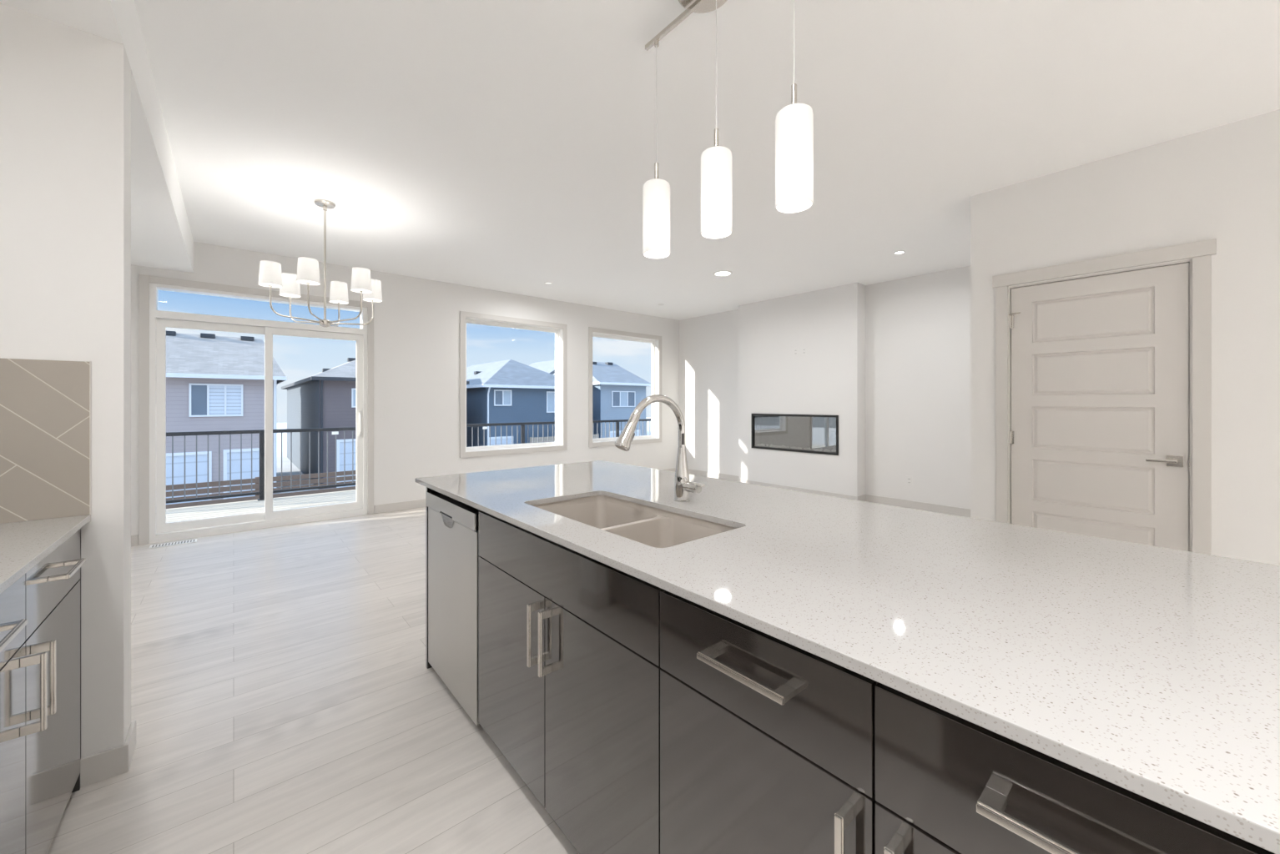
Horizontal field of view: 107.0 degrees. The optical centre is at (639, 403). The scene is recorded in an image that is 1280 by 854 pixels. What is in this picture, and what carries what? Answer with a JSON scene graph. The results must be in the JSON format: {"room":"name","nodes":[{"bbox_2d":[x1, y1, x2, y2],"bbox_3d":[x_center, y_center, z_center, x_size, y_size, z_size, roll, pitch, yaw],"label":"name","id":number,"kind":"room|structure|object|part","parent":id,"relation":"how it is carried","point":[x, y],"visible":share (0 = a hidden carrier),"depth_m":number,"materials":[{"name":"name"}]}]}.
{"room":"kitchen","nodes":[
{"label":"kitchen","id":0,"kind":"room"},
{"bbox_2d":[0,3,131,758],"bbox_3d":[-2.133,0.015,1.458,0.760,2.530,0.150,0,0,-41],"label":"wall","id":1,"kind":"structure","parent":0,"point":[65,90],"depth_m":1.59,"materials":[{"name":"paint"}]},
{"bbox_2d":[0,358,91,524],"bbox_3d":[-2.108,0.115,1.373,0.684,0.516,0.011,0,0,-41],"label":"backsplash","id":2,"kind":"structure","parent":1,"relation":"attached to","point":[46,405],"depth_m":1.53,"materials":[{"name":"beige tile"}]},
{"bbox_3d":[-1.849,0.115,1.595,0.002,0.516,0.011,0,0,-41],"label":"edge trim","id":3,"kind":"part","parent":2,"relation":"part of","materials":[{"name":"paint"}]},
{"bbox_2d":[80,720,136,788],"bbox_3d":[-2.128,1.232,1.462,0.773,0.095,0.176,0,0,-41],"label":"baseboard","id":4,"kind":"structure","parent":1,"relation":"attached to","point":[102,766],"depth_m":1.62,"materials":[{"name":"paint"}]},
{"bbox_2d":[0,0,193,272],"bbox_3d":[-1.488,-1.400,0.706,0.760,0.300,9.410,0,0,-41],"label":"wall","id":5,"kind":"structure","parent":0,"point":[162,238],"depth_m":2.40,"materials":[{"name":"paint"}]},
{"bbox_2d":[45,507,579,853],"bbox_3d":[1.019,1.340,2.829,7.730,0.120,9.770,0,0,-41],"label":"floor","id":6,"kind":"structure","parent":0,"point":[285,700],"depth_m":1.90,"materials":[{"name":"beige wood"}]},
{"bbox_2d":[0,529,85,853],"bbox_3d":[-1.704,0.838,0.981,0.620,0.884,1.082,0,0,-41],"label":"base cabinet","id":7,"kind":"object","parent":6,"relation":"on","point":[40,612],"visible":0.97,"depth_m":1.21,"materials":[{"name":"grey laminate"}]},
{"bbox_3d":[-1.330,0.495,0.945,0.020,0.167,0.538,0,0,-41],"label":"drawer","id":8,"kind":"part","parent":7,"relation":"part of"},
{"bbox_3d":[-1.330,0.901,0.945,0.020,0.637,0.538,0,0,-41],"label":"door","id":9,"kind":"part","parent":7,"relation":"part of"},
{"bbox_3d":[-1.308,0.481,0.964,0.040,0.014,0.186,0,0,-41],"label":"pull handle","id":10,"kind":"part","parent":7,"relation":"part of","materials":[{"name":"silver metal"}]},
{"bbox_3d":[-1.458,0.698,1.139,0.040,0.186,0.014,0,0,-41],"label":"pull handle","id":11,"kind":"part","parent":7,"relation":"part of","materials":[{"name":"silver metal"}]},
{"bbox_3d":[-1.509,0.698,1.199,0.040,0.186,0.014,0,0,-41],"label":"pull handle","id":12,"kind":"part","parent":7,"relation":"part of","materials":[{"name":"silver metal"}]},
{"bbox_2d":[0,514,90,594],"bbox_3d":[-1.750,0.384,0.956,0.684,0.021,1.110,0,0,-41],"label":"countertop","id":13,"kind":"structure","parent":7,"relation":"on","point":[23,545],"depth_m":1.30,"materials":[{"name":"white stone"}]},
{"bbox_3d":[-1.683,0.901,1.356,0.020,0.637,0.538,0,0,-41],"label":"door","id":14,"kind":"part","parent":7,"relation":"part of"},
{"bbox_3d":[-1.683,0.495,1.356,0.020,0.167,0.538,0,0,-41],"label":"drawer","id":15,"kind":"part","parent":7,"relation":"part of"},
{"bbox_3d":[-1.660,0.481,1.376,0.040,0.014,0.186,0,0,-41],"label":"pull handle","id":16,"kind":"part","parent":7,"relation":"part of","materials":[{"name":"silver metal"}]},
{"bbox_2d":[71,529,80,792],"bbox_3d":[-2.087,0.838,1.384,0.593,0.885,0.022,0,0,-41],"label":"cabinet side panel","id":17,"kind":"object","parent":6,"relation":"on","point":[77,788],"visible":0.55,"depth_m":1.58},
{"bbox_2d":[148,539,196,549],"bbox_3d":[-4.248,1.277,4.317,0.310,0.007,0.115,0,0,-41],"label":"floor vent","id":18,"kind":"object","parent":6,"relation":"in","point":[189,541],"visible":1,"depth_m":4.30,"materials":[{"name":"white plastic"}]},
{"bbox_2d":[425,487,435,669],"bbox_3d":[-0.751,0.837,2.533,0.742,0.886,0.020,0,0,-41],"label":"end panel","id":19,"kind":"object","parent":6,"relation":"on","point":[428,666],"visible":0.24,"depth_m":2.29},
{"bbox_2d":[426,491,481,725],"bbox_3d":[-0.591,0.851,2.248,0.630,0.858,0.610,0,0,-41],"label":"dishwasher","id":20,"kind":"object","parent":6,"relation":"on","point":[453,555],"visible":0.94,"depth_m":2.01,"materials":[{"name":"silver metal"}]},
{"bbox_2d":[478,511,664,853],"bbox_3d":[-0.091,0.838,1.596,0.600,0.884,1.014,0,0,-41],"label":"base cabinet","id":21,"kind":"object","parent":6,"relation":"on","point":[569,667],"visible":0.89,"depth_m":1.30,"materials":[{"name":"grey laminate"}]},
{"bbox_3d":[-0.445,0.901,1.625,0.020,0.637,0.507,0,0,-41],"label":"door","id":22,"kind":"part","parent":21,"relation":"part of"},
{"bbox_3d":[-0.322,0.698,1.436,0.040,0.186,0.014,0,0,-41],"label":"pull handle","id":23,"kind":"part","parent":21,"relation":"part of","materials":[{"name":"silver metal"}]},
{"bbox_3d":[-0.278,0.698,1.384,0.040,0.186,0.014,0,0,-41],"label":"pull handle","id":24,"kind":"part","parent":21,"relation":"part of","materials":[{"name":"silver metal"}]},
{"bbox_3d":[-0.114,0.901,1.240,0.020,0.637,0.501,0,0,-41],"label":"door","id":25,"kind":"part","parent":21,"relation":"part of","materials":[{"name":"grey laminate"}]},
{"bbox_2d":[415,460,1279,853],"bbox_3d":[0.313,0.384,1.572,1.142,0.021,3.100,0,0,-41],"label":"countertop","id":26,"kind":"structure","parent":21,"relation":"on","point":[1151,672],"depth_m":0.84,"materials":[{"name":"white stone"}]},
{"bbox_2d":[532,495,737,548],"bbox_3d":[-0.057,0.488,1.629,0.425,0.187,0.822,0,0,-41],"label":"sink","id":27,"kind":"object","parent":26,"relation":"in","point":[651,526],"visible":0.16,"depth_m":1.73,"materials":[{"name":"beige ceramic"}]},
{"bbox_3d":[-0.188,0.500,1.783,0.387,0.164,0.380,0,0,-41],"label":"bowl","id":28,"kind":"part","parent":27,"relation":"part of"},
{"bbox_3d":[0.075,0.500,1.476,0.387,0.164,0.380,0,0,-41],"label":"bowl","id":29,"kind":"part","parent":27,"relation":"part of","materials":[{"name":"beige ceramic"}]},
{"bbox_2d":[614,394,705,502],"bbox_3d":[0.078,0.170,1.700,0.350,0.407,0.143,0,0,-41],"label":"faucet","id":30,"kind":"object","parent":26,"relation":"on","point":[682,486],"visible":1,"depth_m":1.78,"materials":[{"name":"silver metal"}]},
{"bbox_3d":[0.074,0.070,1.749,0.259,0.207,0.028,0,0,-41],"label":"spout","id":31,"kind":"part","parent":30,"relation":"part of","materials":[{"name":"silver metal"}]},
{"bbox_3d":[0.205,0.315,1.774,0.039,0.039,0.090,0,0,-41],"label":"lever","id":32,"kind":"part","parent":30,"relation":"part of","materials":[{"name":"silver metal"}]},
{"bbox_2d":[660,589,878,853],"bbox_3d":[0.397,0.838,1.043,0.620,0.884,0.457,0,0,-41],"label":"base cabinet","id":33,"kind":"object","parent":6,"relation":"on","point":[768,743],"visible":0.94,"depth_m":0.85,"materials":[{"name":"grey laminate"}]},
{"bbox_3d":[0.183,0.481,0.846,0.040,0.014,0.186,0,0,-41],"label":"pull handle","id":34,"kind":"part","parent":33,"relation":"part of","materials":[{"name":"silver metal"}]},
{"bbox_3d":[0.199,0.901,0.874,0.020,0.637,0.455,0,0,-41],"label":"door","id":35,"kind":"part","parent":33,"relation":"part of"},
{"bbox_3d":[0.304,0.698,0.706,0.040,0.186,0.014,0,0,-41],"label":"pull handle","id":36,"kind":"part","parent":33,"relation":"part of","materials":[{"name":"silver metal"}]},
{"bbox_2d":[875,682,1274,853],"bbox_3d":[0.695,0.838,0.695,0.620,0.884,0.455,0,0,-41],"label":"base cabinet","id":37,"kind":"object","parent":6,"relation":"on","point":[946,783],"visible":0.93,"depth_m":0.58,"materials":[{"name":"grey laminate"}]},
{"bbox_3d":[0.349,0.698,0.653,0.040,0.186,0.014,0,0,-41],"label":"pull handle","id":38,"kind":"part","parent":37,"relation":"part of","materials":[{"name":"silver metal"}]},
{"bbox_3d":[0.497,0.901,0.526,0.020,0.637,0.453,0,0,-41],"label":"door","id":39,"kind":"part","parent":37,"relation":"part of","materials":[{"name":"grey laminate"}]},
{"bbox_3d":[0.475,0.481,0.506,0.040,0.014,0.186,0,0,-41],"label":"pull handle","id":40,"kind":"part","parent":37,"relation":"part of","materials":[{"name":"silver metal"}]},
{"bbox_2d":[131,241,679,535],"bbox_3d":[-2.109,-0.075,6.477,7.730,2.950,0.160,0,0,-41],"label":"wall","id":41,"kind":"structure","parent":0,"point":[416,321],"depth_m":5.92,"materials":[{"name":"paint"}]},
{"bbox_2d":[138,274,373,545],"bbox_3d":[-3.852,0.054,4.943,1.889,2.451,0.191,0,0,-41],"label":"door","id":42,"kind":"structure","parent":41,"relation":"in","point":[153,322],"depth_m":4.69,"materials":[{"name":"paint"}]},
{"bbox_3d":[-4.184,0.214,4.696,0.850,2.012,0.036,0,0,-41],"label":"fixed panel","id":43,"kind":"part","parent":42,"relation":"part of","materials":[{"name":"clear glass"}]},
{"bbox_3d":[-3.543,0.214,5.190,0.887,2.012,0.036,0,0,-41],"label":"sliding panel","id":44,"kind":"part","parent":42,"relation":"part of","materials":[{"name":"clear glass"}]},
{"bbox_3d":[-3.195,0.230,5.423,0.032,0.300,0.064,0,0,-41],"label":"handle","id":45,"kind":"part","parent":42,"relation":"part of","materials":[{"name":"white plastic"}]},
{"bbox_2d":[131,468,675,546],"bbox_3d":[-2.053,1.232,6.412,7.330,0.095,0.013,0,0,-41],"label":"baseboard","id":46,"kind":"structure","parent":41,"relation":"attached to","point":[419,503],"depth_m":5.67,"materials":[{"name":"paint"}]},
{"bbox_2d":[459,311,567,458],"bbox_3d":[-1.774,-0.250,6.744,1.617,1.912,0.161,0,0,-41],"label":"window","id":47,"kind":"structure","parent":41,"relation":"in","point":[560,330],"depth_m":6.82,"materials":[{"name":"paint"}]},
{"bbox_2d":[588,327,661,447],"bbox_3d":[-0.256,-0.260,8.046,1.577,1.902,0.161,0,0,-41],"label":"window","id":48,"kind":"structure","parent":41,"relation":"in","point":[656,340],"depth_m":8.21,"materials":[{"name":"paint"}]},
{"bbox_2d":[134,0,1279,320],"bbox_3d":[1.019,-1.625,2.829,7.730,0.150,9.770,0,0,-41],"label":"ceiling","id":49,"kind":"structure","parent":0,"point":[509,146],"depth_m":2.56,"materials":[{"name":"paint"}]},
{"bbox_2d":[258,198,382,327],"bbox_3d":[-2.429,-1.070,3.655,0.804,0.960,0.750,0,0,-41],"label":"chandelier","id":50,"kind":"object","parent":49,"relation":"hanging from","point":[270,275],"visible":1,"depth_m":3.61,"materials":[{"name":"white fabric"}]},
{"bbox_3d":[-2.659,-0.931,3.412,0.138,0.163,0.138,0,0,-41],"label":"lamp shade","id":51,"kind":"part","parent":50,"relation":"part of","materials":[{"name":"white fabric"}]},
{"bbox_3d":[-2.755,-0.931,3.733,0.138,0.163,0.138,0,0,-41],"label":"lamp shade","id":52,"kind":"part","parent":50,"relation":"part of","materials":[{"name":"white fabric"}]},
{"bbox_3d":[-2.563,-0.736,3.520,0.032,0.233,0.321,0,0,42],"label":"arm","id":53,"kind":"part","parent":50,"relation":"part of","materials":[{"name":"silver metal"}]},
{"bbox_3d":[-2.615,-0.736,3.695,0.321,0.233,0.031,0,0,15],"label":"arm","id":54,"kind":"part","parent":50,"relation":"part of","materials":[{"name":"silver metal"}]},
{"bbox_3d":[-2.333,-0.931,3.334,0.138,0.163,0.138,0,0,-41],"label":"lamp shade","id":55,"kind":"part","parent":50,"relation":"part of","materials":[{"name":"white fabric"}]},
{"bbox_3d":[-2.370,-0.736,3.474,0.032,0.233,0.321,0,0,-15],"label":"arm","id":56,"kind":"part","parent":50,"relation":"part of","materials":[{"name":"silver metal"}]},
{"bbox_3d":[-2.429,-1.083,3.655,0.028,0.885,0.028,0,0,-41],"label":"rod","id":57,"kind":"part","parent":50,"relation":"part of","materials":[{"name":"silver metal"}]},
{"bbox_3d":[-2.488,-0.736,3.836,0.032,0.233,0.321,0,0,-15],"label":"arm","id":58,"kind":"part","parent":50,"relation":"part of","materials":[{"name":"silver metal"}]},
{"bbox_3d":[-2.525,-0.931,3.976,0.138,0.163,0.138,0,0,-41],"label":"lamp shade","id":59,"kind":"part","parent":50,"relation":"part of","materials":[{"name":"white fabric"}]},
{"bbox_3d":[-2.243,-0.736,3.615,0.321,0.233,0.031,0,0,15],"label":"arm","id":60,"kind":"part","parent":50,"relation":"part of","materials":[{"name":"silver metal"}]},
{"bbox_3d":[-2.295,-0.736,3.790,0.032,0.233,0.321,0,0,42],"label":"arm","id":61,"kind":"part","parent":50,"relation":"part of","materials":[{"name":"silver metal"}]},
{"bbox_3d":[-2.103,-0.931,3.578,0.138,0.163,0.138,0,0,-41],"label":"lamp shade","id":62,"kind":"part","parent":50,"relation":"part of","materials":[{"name":"white fabric"}]},
{"bbox_3d":[-2.199,-0.931,3.899,0.138,0.163,0.138,0,0,-41],"label":"lamp shade","id":63,"kind":"part","parent":50,"relation":"part of","materials":[{"name":"white fabric"}]},
{"bbox_2d":[712,270,732,276],"bbox_3d":[0.981,-1.545,5.623,0.230,0.010,0.230,0,0,-41],"label":"recessed light","id":64,"kind":"object","parent":49,"relation":"in","point":[722,273],"visible":1,"depth_m":5.62,"materials":[{"name":"white plastic"}]},
{"bbox_2d":[643,0,813,258],"bbox_3d":[0.283,-1.081,1.698,0.206,0.937,0.790,0,0,-41],"label":"linear pendant","id":65,"kind":"object","parent":49,"relation":"hanging from","point":[794,122],"visible":1,"depth_m":1.65,"materials":[{"name":"white glass"}]},
{"bbox_3d":[0.068,-0.944,1.949,0.017,0.089,0.017,0,0,-41],"label":"stem","id":66,"kind":"part","parent":65,"relation":"part of","materials":[{"name":"silver metal"}]},
{"bbox_3d":[0.068,-1.238,1.949,0.003,0.509,0.003,0,0,-41],"label":"cord","id":67,"kind":"part","parent":65,"relation":"part of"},
{"bbox_3d":[0.068,-0.758,1.949,0.112,0.290,0.112,0,0,-41],"label":"lamp shade","id":68,"kind":"part","parent":65,"relation":"part of","materials":[{"name":"white glass"}]},
{"bbox_3d":[0.275,-0.944,1.707,0.017,0.089,0.017,0,0,-41],"label":"stem","id":69,"kind":"part","parent":65,"relation":"part of","materials":[{"name":"silver metal"}]},
{"bbox_3d":[0.275,-0.758,1.707,0.112,0.290,0.112,0,0,-41],"label":"lamp shade","id":70,"kind":"part","parent":65,"relation":"part of","materials":[{"name":"white glass"}]},
{"bbox_3d":[0.275,-1.238,1.707,0.003,0.509,0.003,0,0,-41],"label":"cord","id":71,"kind":"part","parent":65,"relation":"part of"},
{"bbox_3d":[0.478,-0.944,1.470,0.017,0.089,0.017,0,0,-41],"label":"stem","id":72,"kind":"part","parent":65,"relation":"part of","materials":[{"name":"silver metal"}]},
{"bbox_3d":[0.478,-1.238,1.470,0.003,0.509,0.003,0,0,-41],"label":"cord","id":73,"kind":"part","parent":65,"relation":"part of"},
{"bbox_3d":[0.478,-0.758,1.470,0.112,0.290,0.112,0,0,-41],"label":"lamp shade","id":74,"kind":"part","parent":65,"relation":"part of","materials":[{"name":"white glass"}]},
{"bbox_2d":[893,250,905,254],"bbox_3d":[2.648,-1.545,4.839,0.104,0.010,0.104,0,0,-41],"label":"recessed light","id":75,"kind":"object","parent":49,"relation":"in","point":[899,252],"visible":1,"depth_m":4.84,"materials":[{"name":"white plastic"}]},
{"bbox_2d":[739,282,865,496],"bbox_3d":[2.256,-0.135,6.841,0.230,2.830,1.870,0,0,-41],"label":"wall","id":76,"kind":"structure","parent":0,"point":[829,380],"depth_m":6.58,"materials":[{"name":"paint"}]},
{"bbox_2d":[751,413,838,455],"bbox_3d":[2.234,0.417,6.822,0.197,0.530,1.376,0,0,-41],"label":"fireplace","id":77,"kind":"object","parent":76,"relation":"in","point":[814,434],"visible":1,"depth_m":6.88,"materials":[{"name":"black glass"}]},
{"bbox_2d":[793,347,798,356],"bbox_3d":[2.207,-0.730,6.713,0.009,0.118,0.075,0,0,-41],"label":"wall outlet","id":78,"kind":"object","parent":76,"relation":"attached to","point":[795,350],"visible":1,"depth_m":6.71,"materials":[{"name":"white plastic"}]},
{"bbox_2d":[801,347,806,356],"bbox_3d":[2.292,-0.730,6.615,0.009,0.118,0.075,0,0,-41],"label":"wall outlet","id":79,"kind":"object","parent":76,"relation":"attached to","point":[803,349],"visible":1,"depth_m":6.61,"materials":[{"name":"white plastic"}]},
{"bbox_2d":[679,266,970,508],"bbox_3d":[3.929,-0.135,5.219,0.200,2.830,9.610,0,0,-41],"label":"wall","id":80,"kind":"structure","parent":0,"point":[918,328],"depth_m":5.88,"materials":[{"name":"paint"}]},
{"bbox_2d":[688,468,970,518],"bbox_3d":[2.307,1.232,6.771,0.243,0.095,5.117,0,0,-41],"label":"baseboard","id":81,"kind":"structure","parent":80,"relation":"attached to","point":[964,512],"depth_m":6.09,"materials":[{"name":"paint"}]},
{"bbox_2d":[906,475,912,486],"bbox_3d":[3.295,0.945,5.798,0.009,0.118,0.075,0,0,-41],"label":"wall outlet","id":82,"kind":"object","parent":80,"relation":"attached to","point":[909,479],"visible":1,"depth_m":5.79,"materials":[{"name":"white plastic"}]},
{"bbox_2d":[970,109,1279,565],"bbox_3d":[3.909,-0.135,1.955,0.120,2.830,4.280,0,0,-41],"label":"wall","id":83,"kind":"structure","parent":0,"point":[1222,183],"depth_m":2.67,"materials":[{"name":"paint"}]},
{"bbox_2d":[992,238,1216,554],"bbox_3d":[2.921,0.179,3.068,0.160,2.202,1.028,0,0,-41],"label":"door","id":84,"kind":"structure","parent":83,"relation":"attached to","point":[1103,380],"depth_m":2.99,"materials":[{"name":"paint"}]},
{"bbox_3d":[3.093,0.337,2.796,0.056,0.066,0.148,0,0,-41],"label":"lever handle","id":85,"kind":"part","parent":84,"relation":"part of","materials":[{"name":"silver metal"}]},
{"label":"outside","id":86,"kind":"structure","parent":0,"visible":0},
{"bbox_2d":[170,417,651,504],"bbox_3d":[-29.746,4.030,57.739,150.000,0.300,113.610,0,0,-41],"label":"ground","id":87,"kind":"structure","parent":86,"point":[285,461],"depth_m":32.65,"materials":[{"name":"white snow"}]},
{"bbox_2d":[166,330,287,504],"bbox_3d":[-21.835,0.385,20.389,10.070,7.190,8.698,0,0,-41],"label":"house","id":88,"kind":"structure","parent":87,"relation":"on","point":[214,383],"depth_m":19.34,"materials":[{"name":"grey"}]},
{"bbox_2d":[166,330,176,335],"bbox_3d":[-20.872,-3.115,20.963,0.500,0.190,0.360,0,0,-41],"label":"roof vent","id":89,"kind":"object","parent":88,"relation":"attached to","point":[168,333],"depth_m":20.88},
{"bbox_3d":[-18.766,2.955,17.747,3.810,1.850,0.016,0,0,-41],"label":"garage door","id":90,"kind":"part","parent":88,"relation":"part of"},
{"bbox_3d":[-18.761,2.945,17.741,4.050,2.070,0.060,0,0,-41],"label":"garage frame","id":91,"kind":"part","parent":88,"relation":"part of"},
{"bbox_3d":[-17.507,-0.140,18.826,0.477,1.210,0.015,0,0,-41],"label":"pane","id":92,"kind":"part","parent":88,"relation":"part of","materials":[{"name":"blue glass"}]},
{"bbox_2d":[200,332,215,338],"bbox_3d":[-19.885,-3.115,21.809,0.500,0.190,0.360,0,0,-41],"label":"roof vent","id":93,"kind":"object","parent":88,"relation":"attached to","point":[202,335],"depth_m":21.67,"materials":[{"name":"black metal"}]},
{"bbox_3d":[-17.111,-0.140,19.166,0.477,1.210,0.015,0,0,-41],"label":"pane","id":94,"kind":"part","parent":88,"relation":"part of","materials":[{"name":"white glass"}]},
{"bbox_3d":[-16.715,-0.140,19.505,0.477,1.210,0.015,0,0,-41],"label":"pane","id":95,"kind":"part","parent":88,"relation":"part of","materials":[{"name":"white glass"}]},
{"bbox_3d":[-16.392,2.930,19.772,1.490,2.100,0.060,0,0,-41],"label":"garage frame","id":96,"kind":"part","parent":88,"relation":"part of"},
{"bbox_3d":[-16.398,2.940,19.778,1.250,1.880,0.016,0,0,-41],"label":"garage door","id":97,"kind":"part","parent":88,"relation":"part of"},
{"bbox_2d":[240,336,254,341],"bbox_3d":[-18.822,-3.115,22.721,0.500,0.190,0.360,0,0,-41],"label":"roof vent","id":98,"kind":"object","parent":88,"relation":"attached to","point":[242,338],"depth_m":22.58,"materials":[{"name":"black metal"}]},
{"bbox_2d":[166,470,356,508],"bbox_3d":[-10.714,2.970,13.265,15.090,1.820,0.112,0,0,-41],"label":"fence","id":99,"kind":"object","parent":87,"relation":"on","point":[256,480],"visible":0.11,"depth_m":13.12,"materials":[{"name":"brown wood"}]},
{"bbox_2d":[281,357,469,489],"bbox_3d":[-17.605,0.530,29.943,7.030,6.900,17.698,0,0,-41],"label":"house","id":100,"kind":"structure","parent":87,"relation":"on","point":[326,399],"depth_m":22.16,"materials":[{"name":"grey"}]},
{"bbox_3d":[-12.874,2.820,22.789,2.920,2.320,0.060,0,0,-41],"label":"garage frame","id":101,"kind":"part","parent":100,"relation":"part of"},
{"bbox_3d":[-12.879,2.830,22.795,2.680,2.100,0.016,0,0,-41],"label":"garage door","id":102,"kind":"part","parent":100,"relation":"part of","materials":[{"name":"white metal"}]},
{"bbox_2d":[347,357,356,362],"bbox_3d":[-15.861,-2.415,26.181,0.500,0.190,0.360,0,0,-41],"label":"roof vent","id":103,"kind":"object","parent":100,"relation":"attached to","point":[349,360],"depth_m":26.02,"materials":[{"name":"black metal"}]},
{"bbox_3d":[-13.329,-0.270,22.408,0.422,0.790,0.015,0,0,-41],"label":"pane","id":104,"kind":"part","parent":100,"relation":"part of","materials":[{"name":"glass"}]},
{"bbox_2d":[466,359,554,447],"bbox_3d":[-10.427,0.530,33.463,6.950,6.900,13.698,0,0,-41],"label":"house","id":105,"kind":"structure","parent":87,"relation":"on","point":[509,390],"depth_m":28.04,"materials":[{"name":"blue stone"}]},
{"bbox_3d":[-8.034,-0.335,26.948,0.452,0.800,0.015,0,0,-41],"label":"pane","id":106,"kind":"part","parent":105,"relation":"part of","materials":[{"name":"blue glass"}]},
{"bbox_3d":[-7.920,2.930,27.036,1.470,2.100,0.060,0,0,-41],"label":"garage frame","id":107,"kind":"part","parent":105,"relation":"part of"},
{"bbox_3d":[-7.926,2.940,27.042,1.230,1.880,0.016,0,0,-41],"label":"garage door","id":108,"kind":"part","parent":105,"relation":"part of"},
{"bbox_3d":[-7.657,-0.335,27.272,0.452,0.800,0.015,0,0,-41],"label":"pane","id":109,"kind":"part","parent":105,"relation":"part of","materials":[{"name":"glass"}]},
{"bbox_3d":[-5.295,-0.100,29.297,0.990,1.190,0.015,0,0,-41],"label":"pane","id":110,"kind":"part","parent":105,"relation":"part of","materials":[{"name":"glass"}]},
{"bbox_2d":[528,360,554,374],"bbox_3d":[-10.274,-0.570,55.077,7.580,8.900,9.680,0,0,-41],"label":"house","id":111,"kind":"structure","parent":87,"relation":"on","point":[546,366],"depth_m":53.66,"materials":[{"name":"white"}]},
{"bbox_2d":[529,433,599,443],"bbox_3d":[-4.464,2.912,28.635,4.790,1.984,0.112,0,0,-41],"label":"fence","id":112,"kind":"object","parent":87,"relation":"on","point":[545,439],"visible":0.12,"depth_m":27.65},
{"bbox_2d":[553,362,651,438],"bbox_3d":[-4.003,0.380,36.348,4.760,7.200,9.680,0,0,-41],"label":"house","id":113,"kind":"structure","parent":87,"relation":"on","point":[617,391],"depth_m":32.76,"materials":[{"name":"blue"}]},
{"bbox_3d":[-1.638,-0.320,32.432,0.623,0.990,0.015,0,0,-41],"label":"pane","id":114,"kind":"part","parent":113,"relation":"part of","materials":[{"name":"blue glass"}]},
{"bbox_3d":[-1.131,-0.320,32.867,0.623,0.990,0.015,0,0,-41],"label":"pane","id":115,"kind":"part","parent":113,"relation":"part of","materials":[{"name":"glass"}]},
{"bbox_3d":[-1.038,2.920,32.936,2.740,2.120,0.060,0,0,-41],"label":"garage frame","id":116,"kind":"part","parent":113,"relation":"part of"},
{"bbox_3d":[-1.044,2.930,32.943,2.500,1.900,0.016,0,0,-41],"label":"garage door","id":117,"kind":"part","parent":113,"relation":"part of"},
{"bbox_3d":[-0.623,-0.320,33.302,0.623,0.990,0.015,0,0,-41],"label":"pane","id":118,"kind":"part","parent":113,"relation":"part of","materials":[{"name":"glass"}]},
{"bbox_3d":[-3.424,2.648,8.603,12.000,2.464,0.200,0,0,-41],"label":"frame","id":119,"kind":"object","parent":87,"relation":"on","visible":0},
{"bbox_2d":[166,489,356,523],"bbox_3d":[-2.652,1.397,7.703,12.000,0.035,2.368,0,0,-41],"label":"floor","id":120,"kind":"structure","parent":119,"relation":"on","point":[182,514],"depth_m":6.40,"materials":[{"name":"wood"}]},
{"bbox_2d":[166,418,651,503],"bbox_3d":[-3.385,0.877,8.557,12.000,1.005,0.100,0,0,-41],"label":"deck railing","id":121,"kind":"object","parent":120,"relation":"on","point":[261,432],"visible":0.29,"depth_m":6.79,"materials":[{"name":"black metal"}]},
{"bbox_3d":[-5.428,0.882,6.806,0.100,0.995,0.100,0,0,-41],"label":"post","id":122,"kind":"part","parent":121,"relation":"part of","materials":[{"name":"black metal"}]},
{"bbox_3d":[-3.385,1.282,8.557,12.000,0.035,0.030,0,0,-41],"label":"rail","id":123,"kind":"part","parent":121,"relation":"part of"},
{"bbox_3d":[-3.385,0.400,8.557,12.000,0.050,0.044,0,0,-41],"label":"rail","id":124,"kind":"part","parent":121,"relation":"part of","materials":[{"name":"black metal"}]},
{"bbox_3d":[-2.338,0.882,9.456,0.100,0.995,0.100,0,0,-41],"label":"post","id":125,"kind":"part","parent":121,"relation":"part of","materials":[{"name":"black metal"}]},
{"bbox_3d":[-0.523,0.882,11.011,0.100,0.995,0.100,0,0,-41],"label":"post","id":126,"kind":"part","parent":121,"relation":"part of","materials":[{"name":"black metal"}]}
]}

